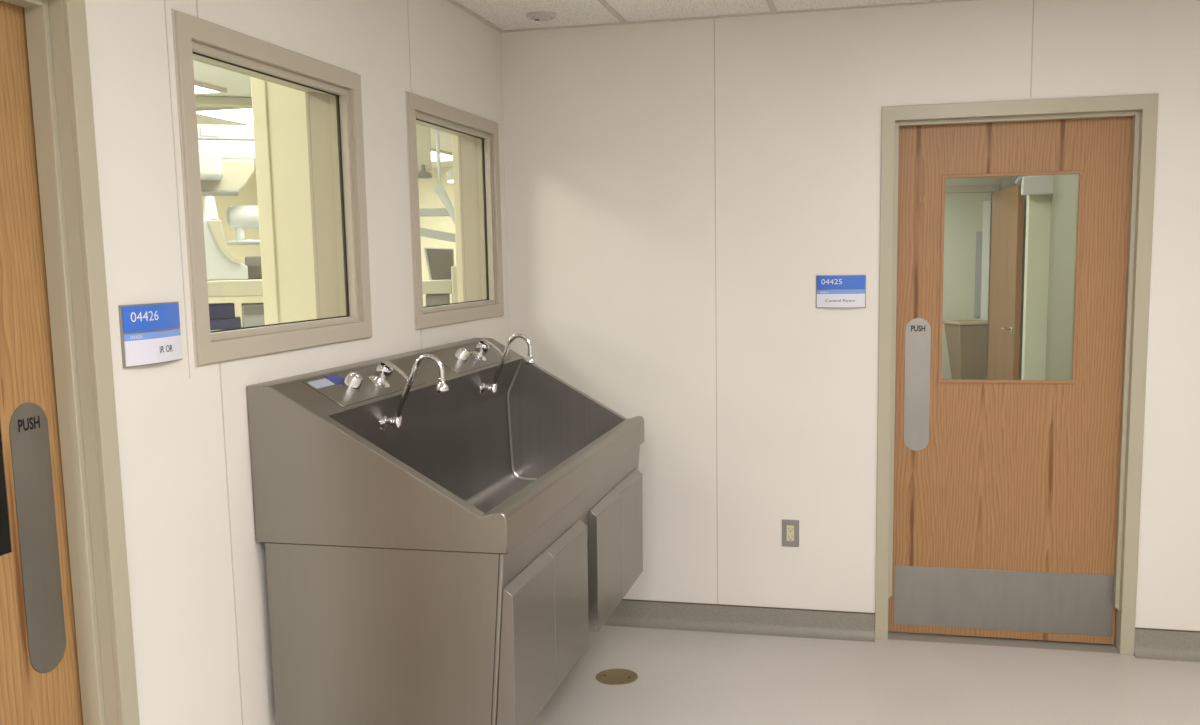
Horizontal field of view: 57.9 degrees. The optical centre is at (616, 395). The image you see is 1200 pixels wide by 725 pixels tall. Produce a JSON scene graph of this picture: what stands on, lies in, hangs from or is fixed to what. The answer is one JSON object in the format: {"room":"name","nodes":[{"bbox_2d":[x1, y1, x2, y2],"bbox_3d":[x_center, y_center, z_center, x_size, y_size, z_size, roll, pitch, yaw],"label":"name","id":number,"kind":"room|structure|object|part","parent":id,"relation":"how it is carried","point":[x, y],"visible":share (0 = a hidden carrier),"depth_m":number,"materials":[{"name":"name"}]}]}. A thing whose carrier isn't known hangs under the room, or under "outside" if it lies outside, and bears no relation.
{"room":"surgical scrub room","nodes":[
{"label":"surgical scrub room","id":0,"kind":"room"},
{"bbox_2d":[251,77,316,324],"bbox_3d":[-1.008,-0.248,3.595,0.226,2.830,0.208,1,7,13],"label":"wall pier","id":1,"kind":"object","parent":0,"point":[279,111],"visible":0.26,"depth_m":3.46,"materials":[{"name":"yellow paint"}]},
{"bbox_2d":[85,0,509,724],"bbox_3d":[-1.815,0.284,-0.646,0.140,2.864,11.200,1,7,13],"label":"wall","id":2,"kind":"structure","parent":0,"point":[170,423],"depth_m":2.60,"materials":[{"name":"paint"}]},
{"bbox_2d":[0,0,139,724],"bbox_3d":[-1.235,0.307,1.828,0.164,2.180,1.004,1,7,13],"label":"door","id":3,"kind":"structure","parent":2,"relation":"in","point":[67,657],"depth_m":2.18,"materials":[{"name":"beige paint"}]},
{"bbox_3d":[-1.256,-0.086,1.823,0.028,0.847,0.499,1,7,13],"label":"vision pane","id":4,"kind":"part","parent":3,"relation":"part of","materials":[{"name":"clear glass"}]},
{"bbox_3d":[-1.159,0.287,2.178,0.002,0.552,0.100,1,7,13],"label":"push plate","id":5,"kind":"part","parent":3,"relation":"part of","materials":[{"name":"silver metal"}]},
{"bbox_3d":[-1.235,0.307,1.828,0.164,2.180,1.004,1,7,13],"label":"frame","id":6,"kind":"part","parent":3,"relation":"part of","materials":[{"name":"beige paint"}]},
{"bbox_2d":[118,301,181,367],"bbox_3d":[-1.016,-0.137,2.389,0.019,0.133,0.200,1,7,13],"label":"room sign","id":7,"kind":"object","parent":2,"relation":"attached to","point":[150,334],"visible":1,"depth_m":2.36,"materials":[{"name":"blue plastic"}]},
{"bbox_2d":[164,0,371,378],"bbox_3d":[-0.963,-0.528,2.945,0.164,0.863,0.942,1,7,13],"label":"window","id":8,"kind":"structure","parent":2,"relation":"in","point":[333,98],"depth_m":3.10,"materials":[{"name":"beige paint"}]},
{"bbox_2d":[196,0,421,724],"bbox_3d":[-1.022,-0.020,2.408,0.001,2.452,2.939,1,7,13],"label":"trim","id":9,"kind":"structure","parent":2,"relation":"attached to","point":[196,0],"depth_m":2.71,"materials":[{"name":"beige plastic"}]},
{"bbox_2d":[246,333,643,724],"bbox_3d":[-0.409,0.305,3.527,0.690,0.959,1.652,1,7,13],"label":"sink","id":10,"kind":"object","parent":2,"relation":"attached to","point":[445,531],"visible":1,"depth_m":2.81,"materials":[{"name":"silver metal"}]},
{"bbox_3d":[-0.731,-0.038,3.011,0.058,0.055,0.051,1,7,13],"label":"timer knob","id":11,"kind":"part","parent":10,"relation":"part of","materials":[{"name":"silver metal"}]},
{"bbox_3d":[-0.714,-0.039,3.127,0.113,0.065,0.540,1,7,13],"label":"control panel","id":12,"kind":"part","parent":10,"relation":"part of","materials":[{"name":"silver metal"}]},
{"bbox_3d":[-0.644,-0.071,3.153,0.103,0.069,0.030,1,7,13],"label":"lever handle","id":13,"kind":"part","parent":10,"relation":"part of","materials":[{"name":"silver metal"}]},
{"bbox_2d":[379,354,448,430],"bbox_3d":[-0.577,-0.010,3.109,0.204,0.224,0.052,1,7,13],"label":"faucet","id":14,"kind":"object","parent":10,"relation":"on","point":[386,367],"depth_m":3.12,"materials":[{"name":"grey metal"}]},
{"bbox_3d":[-0.543,-0.142,3.808,0.058,0.055,0.051,1,7,13],"label":"timer knob","id":15,"kind":"part","parent":10,"relation":"part of","materials":[{"name":"silver metal"}]},
{"bbox_3d":[-0.526,-0.143,3.924,0.113,0.065,0.540,1,7,13],"label":"control panel","id":16,"kind":"part","parent":10,"relation":"part of","materials":[{"name":"silver metal"}]},
{"bbox_2d":[329,359,624,512],"bbox_3d":[-0.378,0.197,3.506,0.479,0.492,1.579,1,7,13],"label":"basin","id":17,"kind":"object","parent":10,"relation":"in","point":[499,428],"depth_m":3.95,"materials":[{"name":"silver metal"}]},
{"bbox_3d":[-0.456,-0.175,3.950,0.103,0.069,0.030,1,7,13],"label":"lever handle","id":18,"kind":"part","parent":10,"relation":"part of","materials":[{"name":"silver metal"}]},
{"bbox_2d":[480,333,534,394],"bbox_3d":[-0.389,-0.113,3.906,0.204,0.224,0.052,1,7,13],"label":"faucet","id":19,"kind":"object","parent":10,"relation":"on","point":[484,347],"depth_m":3.92,"materials":[{"name":"grey metal"}]},
{"bbox_3d":[-0.239,0.655,2.882,0.058,0.407,0.360,1,7,13],"label":"access panel","id":20,"kind":"part","parent":10,"relation":"part of","materials":[{"name":"silver metal"}]},
{"bbox_3d":[-0.157,0.609,3.233,0.058,0.407,0.362,1,7,13],"label":"access panel","id":21,"kind":"part","parent":10,"relation":"part of","materials":[{"name":"silver metal"}]},
{"bbox_3d":[-0.049,0.549,3.691,0.058,0.407,0.338,1,7,13],"label":"access panel","id":22,"kind":"part","parent":10,"relation":"part of","materials":[{"name":"silver metal"}]},
{"bbox_3d":[0.033,0.504,4.036,0.058,0.407,0.374,1,7,13],"label":"access panel","id":23,"kind":"part","parent":10,"relation":"part of","materials":[{"name":"silver metal"}]},
{"bbox_2d":[405,91,503,329],"bbox_3d":[-0.671,-0.689,4.181,0.164,0.810,0.916,1,7,13],"label":"window","id":24,"kind":"structure","parent":2,"relation":"in","point":[478,137],"depth_m":4.52,"materials":[{"name":"beige paint"}]},
{"bbox_2d":[193,60,452,168],"bbox_3d":[-3.832,-1.730,4.228,6.060,0.050,20.200,1,7,13],"label":"ceiling","id":25,"kind":"structure","parent":0,"point":[237,84],"depth_m":7.53,"materials":[{"name":"white paint"}]},
{"bbox_2d":[194,80,226,94],"bbox_3d":[-3.144,-2.060,7.058,0.600,0.034,1.210,1,7,13],"label":"ceiling troffer","id":26,"kind":"structure","parent":25,"relation":"attached to","point":[200,87],"depth_m":7.45,"materials":[{"name":"beige paint"}]},
{"bbox_2d":[195,86,216,92],"bbox_3d":[-3.144,-2.053,7.058,0.540,0.012,1.150,1,7,13],"label":"ceiling light","id":27,"kind":"object","parent":26,"relation":"in","point":[198,89],"depth_m":7.44,"materials":[{"name":"white plastic"}]},
{"bbox_2d":[195,96,251,107],"bbox_3d":[-2.764,-2.120,8.017,3.200,0.159,0.200,-3,8,-19],"label":"rail","id":28,"kind":"object","parent":25,"relation":"attached to","point":[201,101],"visible":0.06,"depth_m":7.92,"materials":[{"name":"beige metal"}]},
{"bbox_2d":[196,107,252,124],"bbox_3d":[-2.950,-2.305,8.968,0.600,0.034,1.210,1,7,13],"label":"ceiling troffer","id":29,"kind":"structure","parent":25,"relation":"attached to","point":[244,116],"depth_m":8.64,"materials":[{"name":"beige paint"}]},
{"bbox_2d":[197,124,255,195],"bbox_3d":[-2.257,-1.619,6.532,1.600,0.800,0.600,-3,8,-19],"label":"boom","id":30,"kind":"object","parent":25,"relation":"attached to","point":[226,152],"visible":0.34,"depth_m":6.41,"materials":[{"name":"white"}]},
{"bbox_3d":[-2.288,-1.487,6.644,1.600,0.120,0.400,-3,8,-19],"label":"boom arm","id":31,"kind":"part","parent":30,"relation":"part of","materials":[{"name":"white plastic"}]},
{"bbox_2d":[226,206,259,244],"bbox_3d":[-2.106,-1.178,6.639,0.585,0.496,0.260,-3,8,-19],"label":"tube","id":32,"kind":"object","parent":30,"relation":"hanging from","point":[239,218],"visible":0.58,"depth_m":6.54,"materials":[{"name":"white plastic"}]},
{"bbox_3d":[-2.284,-0.992,6.598,0.060,0.100,0.060,-3,8,-19],"label":"stem","id":33,"kind":"part","parent":32,"relation":"part of","materials":[{"name":"white plastic"}]},
{"bbox_2d":[226,240,259,244],"bbox_3d":[-2.255,-0.936,6.615,0.260,0.028,0.260,-3,8,-19],"label":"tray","id":34,"kind":"object","parent":32,"relation":"on","point":[235,242],"depth_m":6.51,"materials":[{"name":"white"}]},
{"bbox_2d":[416,124,431,178],"bbox_3d":[-1.310,-1.802,7.313,0.118,0.664,0.258,-2,7,-9],"label":"lamp","id":35,"kind":"object","parent":25,"relation":"attached to","point":[423,135],"visible":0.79,"depth_m":7.33,"materials":[{"name":"beige"}]},
{"bbox_2d":[419,208,455,242],"bbox_3d":[-1.217,-1.624,7.741,1.100,1.128,0.150,-2,7,-9],"label":"overhead beam","id":36,"kind":"structure","parent":25,"relation":"attached to","point":[424,212],"depth_m":7.73,"materials":[{"name":"white"}]},
{"bbox_2d":[431,148,452,161],"bbox_3d":[-2.140,-2.751,12.396,0.600,0.034,1.210,1,7,13],"label":"ceiling troffer","id":37,"kind":"structure","parent":25,"relation":"attached to","point":[444,155],"depth_m":12.34,"materials":[{"name":"beige paint"}]},
{"bbox_2d":[434,130,454,222],"bbox_3d":[-1.106,-1.526,7.342,0.257,1.227,0.070,-2,7,-9],"label":"articulated arm","id":38,"kind":"object","parent":25,"relation":"hanging from","point":[439,189],"visible":0.45,"depth_m":7.32},
{"bbox_3d":[-1.101,-1.215,7.376,0.240,0.422,0.059,-2,7,-9],"label":"spring arm","id":39,"kind":"part","parent":38,"relation":"part of","materials":[{"name":"white metal"}]},
{"bbox_2d":[446,168,452,182],"bbox_3d":[-1.392,-2.127,9.401,0.180,0.539,0.180,1,7,13],"label":"ceiling lamp","id":40,"kind":"object","parent":25,"relation":"hanging from","point":[449,175],"visible":0.2,"depth_m":9.36,"materials":[{"name":"white"}]},
{"bbox_2d":[202,167,508,324],"bbox_3d":[-3.788,-0.326,4.401,6.300,2.880,20.400,1,7,13],"label":"wall","id":41,"kind":"structure","parent":0,"point":[428,198],"depth_m":14.09,"materials":[{"name":"beige paint"}]},
{"bbox_2d":[452,134,462,302],"bbox_3d":[-0.637,-0.407,4.804,0.059,2.830,0.205,1,7,13],"label":"wall pier","id":42,"kind":"object","parent":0,"point":[454,137],"depth_m":4.66,"materials":[{"name":"yellow paint"}]},
{"bbox_2d":[455,0,929,29],"bbox_3d":[0.376,-0.824,-1.307,4.400,0.016,11.200,1,7,13],"label":"ceiling","id":43,"kind":"structure","parent":0,"point":[505,14],"depth_m":4.22,"materials":[{"name":"tile"}]},
{"bbox_2d":[526,11,555,21],"bbox_3d":[-0.297,-1.498,4.298,0.120,0.026,0.120,1,7,13],"label":"smoke detector","id":44,"kind":"object","parent":43,"relation":"attached to","point":[541,16],"visible":1,"depth_m":4.27,"materials":[{"name":"grey plastic"}]},
{"bbox_2d":[447,0,973,32],"bbox_3d":[0.376,-0.814,-1.306,4.400,0.006,11.200,1,7,13],"label":"trim","id":45,"kind":"structure","parent":43,"relation":"attached to","point":[770,3],"depth_m":4.32,"materials":[{"name":"beige paint"}]},
{"bbox_2d":[501,0,1199,630],"bbox_3d":[1.681,-0.402,4.306,4.670,2.864,0.130,1,7,13],"label":"wall","id":46,"kind":"structure","parent":0,"point":[609,156],"depth_m":4.49,"materials":[{"name":"paint"}]},
{"bbox_2d":[604,600,874,641],"bbox_3d":[0.315,0.961,4.716,1.575,0.106,0.045,1,7,13],"label":"baseboard","id":47,"kind":"structure","parent":46,"relation":"attached to","point":[639,614],"depth_m":4.67,"materials":[{"name":"plastic"}]},
{"bbox_2d":[782,519,798,546],"bbox_3d":[0.737,0.580,4.587,0.072,0.116,0.006,1,7,13],"label":"wall outlet","id":48,"kind":"object","parent":46,"relation":"attached to","point":[790,528],"visible":1,"depth_m":4.58,"materials":[{"name":"silver metal"}]},
{"bbox_2d":[787,525,793,540],"bbox_3d":[0.737,0.579,4.588,0.032,0.066,0.004,1,7,13],"label":"receptacle","id":49,"kind":"object","parent":48,"relation":"attached to","point":[790,528],"depth_m":4.59,"materials":[{"name":"beige plastic"}]},
{"bbox_2d":[816,275,865,307],"bbox_3d":[0.912,-0.425,4.408,0.200,0.133,0.019,1,7,13],"label":"room sign","id":50,"kind":"object","parent":46,"relation":"attached to","point":[832,291],"visible":1,"depth_m":4.40,"materials":[{"name":"blue plastic"}]},
{"bbox_2d":[714,0,1033,603],"bbox_3d":[1.605,-0.301,4.270,2.442,2.452,0.001,1,7,13],"label":"trim","id":51,"kind":"structure","parent":46,"relation":"attached to","point":[1033,0],"depth_m":4.51,"materials":[{"name":"beige plastic"}]},
{"bbox_2d":[622,599,1199,632],"bbox_3d":[1.694,0.920,4.406,4.400,0.005,0.004,1,7,13],"label":"trim","id":52,"kind":"structure","parent":46,"relation":"attached to","point":[622,599],"depth_m":4.63,"materials":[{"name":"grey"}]},
{"bbox_2d":[875,94,1158,654],"bbox_3d":[1.573,-0.064,4.376,1.004,2.180,0.154,1,7,13],"label":"door","id":53,"kind":"structure","parent":46,"relation":"in","point":[1006,508],"depth_m":4.39,"materials":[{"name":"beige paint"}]},
{"bbox_3d":[1.240,-0.045,4.470,0.100,0.550,0.002,1,7,13],"label":"push plate","id":54,"kind":"part","parent":53,"relation":"part of","materials":[{"name":"silver metal"}]},
{"bbox_3d":[1.597,0.847,4.502,0.860,0.256,0.002,1,7,13],"label":"kick plate","id":55,"kind":"part","parent":53,"relation":"part of","materials":[{"name":"silver metal"}]},
{"bbox_2d":[1134,629,1199,661],"bbox_3d":[2.946,0.993,4.099,1.821,0.106,0.045,1,7,13],"label":"baseboard","id":56,"kind":"structure","parent":46,"relation":"attached to","point":[1148,644],"depth_m":4.29,"materials":[{"name":"plastic"}]},
{"bbox_2d":[531,599,1199,724],"bbox_3d":[1.447,1.225,3.367,4.400,0.120,20.200,1,7,13],"label":"floor","id":57,"kind":"structure","parent":0,"point":[685,677],"depth_m":4.09,"materials":[{"name":"plastic"}]},
{"bbox_2d":[596,669,637,684],"bbox_3d":[0.003,1.084,4.193,0.164,0.004,0.164,1,7,13],"label":"floor drain","id":58,"kind":"object","parent":57,"relation":"on","point":[610,676],"depth_m":4.19,"materials":[{"name":"gold metal"}]},
{"bbox_2d":[943,319,987,379],"bbox_3d":[4.051,-0.448,12.455,0.470,0.835,0.410,-2,7,-9],"label":"base cabinet","id":59,"kind":"object","parent":57,"relation":"on","point":[967,340],"visible":0.66,"depth_m":12.31,"materials":[{"name":"brown wood"}]},
{"bbox_2d":[941,192,990,378],"bbox_3d":[3.591,-1.384,13.034,4.100,2.564,0.100,1,7,13],"label":"wall","id":60,"kind":"structure","parent":0,"point":[963,218],"depth_m":12.84,"materials":[{"name":"white paint"}]},
{"bbox_2d":[974,231,982,316],"bbox_3d":[4.272,-1.436,12.804,0.070,1.000,0.020,1,7,13],"label":"trim","id":61,"kind":"structure","parent":60,"relation":"attached to","point":[978,261],"depth_m":12.79,"materials":[{"name":"grey metal"}]},
{"bbox_2d":[980,201,990,319],"bbox_3d":[4.347,-1.241,12.806,0.080,2.090,0.030,1,7,13],"label":"trim","id":62,"kind":"structure","parent":60,"relation":"attached to","point":[986,204],"depth_m":12.75,"materials":[{"name":"white plastic"}]},
{"bbox_2d":[945,176,1026,379],"bbox_3d":[2.724,-0.933,9.579,4.000,2.564,0.120,1,7,13],"label":"wall","id":63,"kind":"structure","parent":0,"point":[1006,182],"depth_m":9.31,"materials":[{"name":"white paint"}]},
{"bbox_2d":[945,184,999,374],"bbox_3d":[2.800,-0.742,9.586,1.050,2.180,0.144,1,7,13],"label":"trim","id":64,"kind":"structure","parent":63,"relation":"attached to","point":[991,188],"depth_m":9.33,"materials":[{"name":"beige paint"}]},
{"bbox_2d":[987,186,1023,379],"bbox_3d":[3.195,-0.640,8.941,0.173,2.095,0.921,0,7,7],"label":"door","id":65,"kind":"structure","parent":63,"relation":"in","point":[1007,219],"depth_m":8.79,"materials":[{"name":"brown wood"}]},
{"bbox_3d":[3.155,-0.535,8.611,0.173,0.056,0.149,0,7,7],"label":"handle","id":66,"kind":"part","parent":65,"relation":"part of","materials":[{"name":"silver metal"}]},
{"bbox_2d":[1021,175,1051,379],"bbox_3d":[2.667,-0.574,6.739,0.245,2.564,0.120,1,7,13],"label":"wall","id":67,"kind":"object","parent":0,"point":[1038,207],"visible":0.21,"depth_m":6.69,"materials":[{"name":"white paint"}]},
{"bbox_2d":[1015,175,1053,194],"bbox_3d":[2.549,-1.282,6.576,0.248,0.123,0.070,1,7,13],"label":"door closer","id":68,"kind":"object","parent":67,"relation":"attached to","point":[1030,185],"depth_m":6.55,"materials":[{"name":"white plastic"}]},
{"bbox_3d":[2.461,-1.315,6.592,0.042,0.059,0.084,-7,9,-40],"label":"closer arm","id":69,"kind":"part","parent":68,"relation":"part of","materials":[{"name":"grey metal"}]},
{"bbox_2d":[1045,174,1078,379],"bbox_3d":[2.434,-0.412,5.480,0.120,2.564,2.458,1,7,13],"label":"wall","id":70,"kind":"structure","parent":0,"point":[1064,198],"depth_m":6.19,"materials":[{"name":"white paint"}]},
{"bbox_3d":[-3.781,1.162,4.593,6.060,0.120,20.200,1,7,13],"label":"floor","id":71,"kind":"structure","parent":0,"visible":0},
{"bbox_2d":[207,279,262,330],"bbox_3d":[-2.230,0.059,6.567,0.760,1.520,0.470,-3,8,-19],"label":"equipment cart","id":72,"kind":"object","parent":71,"relation":"on","point":[249,287],"visible":0.02,"depth_m":6.25,"materials":[{"name":"beige plastic"}]},
{"bbox_2d":[209,303,240,329],"bbox_3d":[-2.394,-0.472,6.419,0.325,0.144,0.320,-3,8,-19],"label":"case","id":73,"kind":"object","parent":72,"relation":"on","point":[221,315],"visible":0.52,"depth_m":6.30,"materials":[{"name":"blue"}]},
{"bbox_2d":[203,196,247,279],"bbox_3d":[-2.307,-0.916,6.287,0.305,0.485,0.185,-3,8,-19],"label":"stand","id":74,"kind":"object","parent":72,"relation":"on","point":[221,263],"visible":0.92,"depth_m":6.23,"materials":[{"name":"white plastic"}]},
{"bbox_2d":[207,279,262,296],"bbox_3d":[-2.243,-0.648,6.478,0.760,0.095,0.470,-3,8,-19],"label":"countertop","id":75,"kind":"structure","parent":72,"relation":"on","point":[249,287],"depth_m":6.25,"materials":[{"name":"beige"}]},
{"bbox_2d":[241,302,264,326],"bbox_3d":[-2.083,-0.489,6.533,0.320,0.139,0.368,-3,8,-19],"label":"module","id":76,"kind":"object","parent":72,"relation":"on","point":[252,313],"visible":0.35,"depth_m":6.33,"materials":[{"name":"grey plastic"}]},
{"bbox_2d":[245,256,261,278],"bbox_3d":[-2.096,-0.781,6.591,0.295,0.134,0.205,-3,8,-19],"label":"equipment box","id":77,"kind":"object","parent":72,"relation":"on","point":[253,263],"visible":0.2,"depth_m":6.46,"materials":[{"name":"grey"}]},
{"bbox_2d":[422,266,457,305],"bbox_3d":[-1.007,-0.144,7.786,0.820,1.575,0.585,-2,7,-9],"label":"cabinet","id":78,"kind":"object","parent":71,"relation":"on","point":[437,292],"visible":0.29,"depth_m":7.49,"materials":[{"name":"beige"}]},
{"bbox_2d":[422,280,451,293],"bbox_3d":[-1.303,-0.777,7.714,0.260,0.090,0.480,-2,7,-9],"label":"shelf","id":79,"kind":"object","parent":78,"relation":"attached to","point":[428,286],"depth_m":7.48,"materials":[{"name":"beige"}]},
{"bbox_2d":[423,248,453,279],"bbox_3d":[-1.237,-0.925,7.584,0.209,0.226,0.080,-2,7,-9],"label":"monitor","id":80,"kind":"object","parent":78,"relation":"on","point":[439,261],"visible":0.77,"depth_m":7.55,"materials":[{"name":"grey plastic"}]}
]}

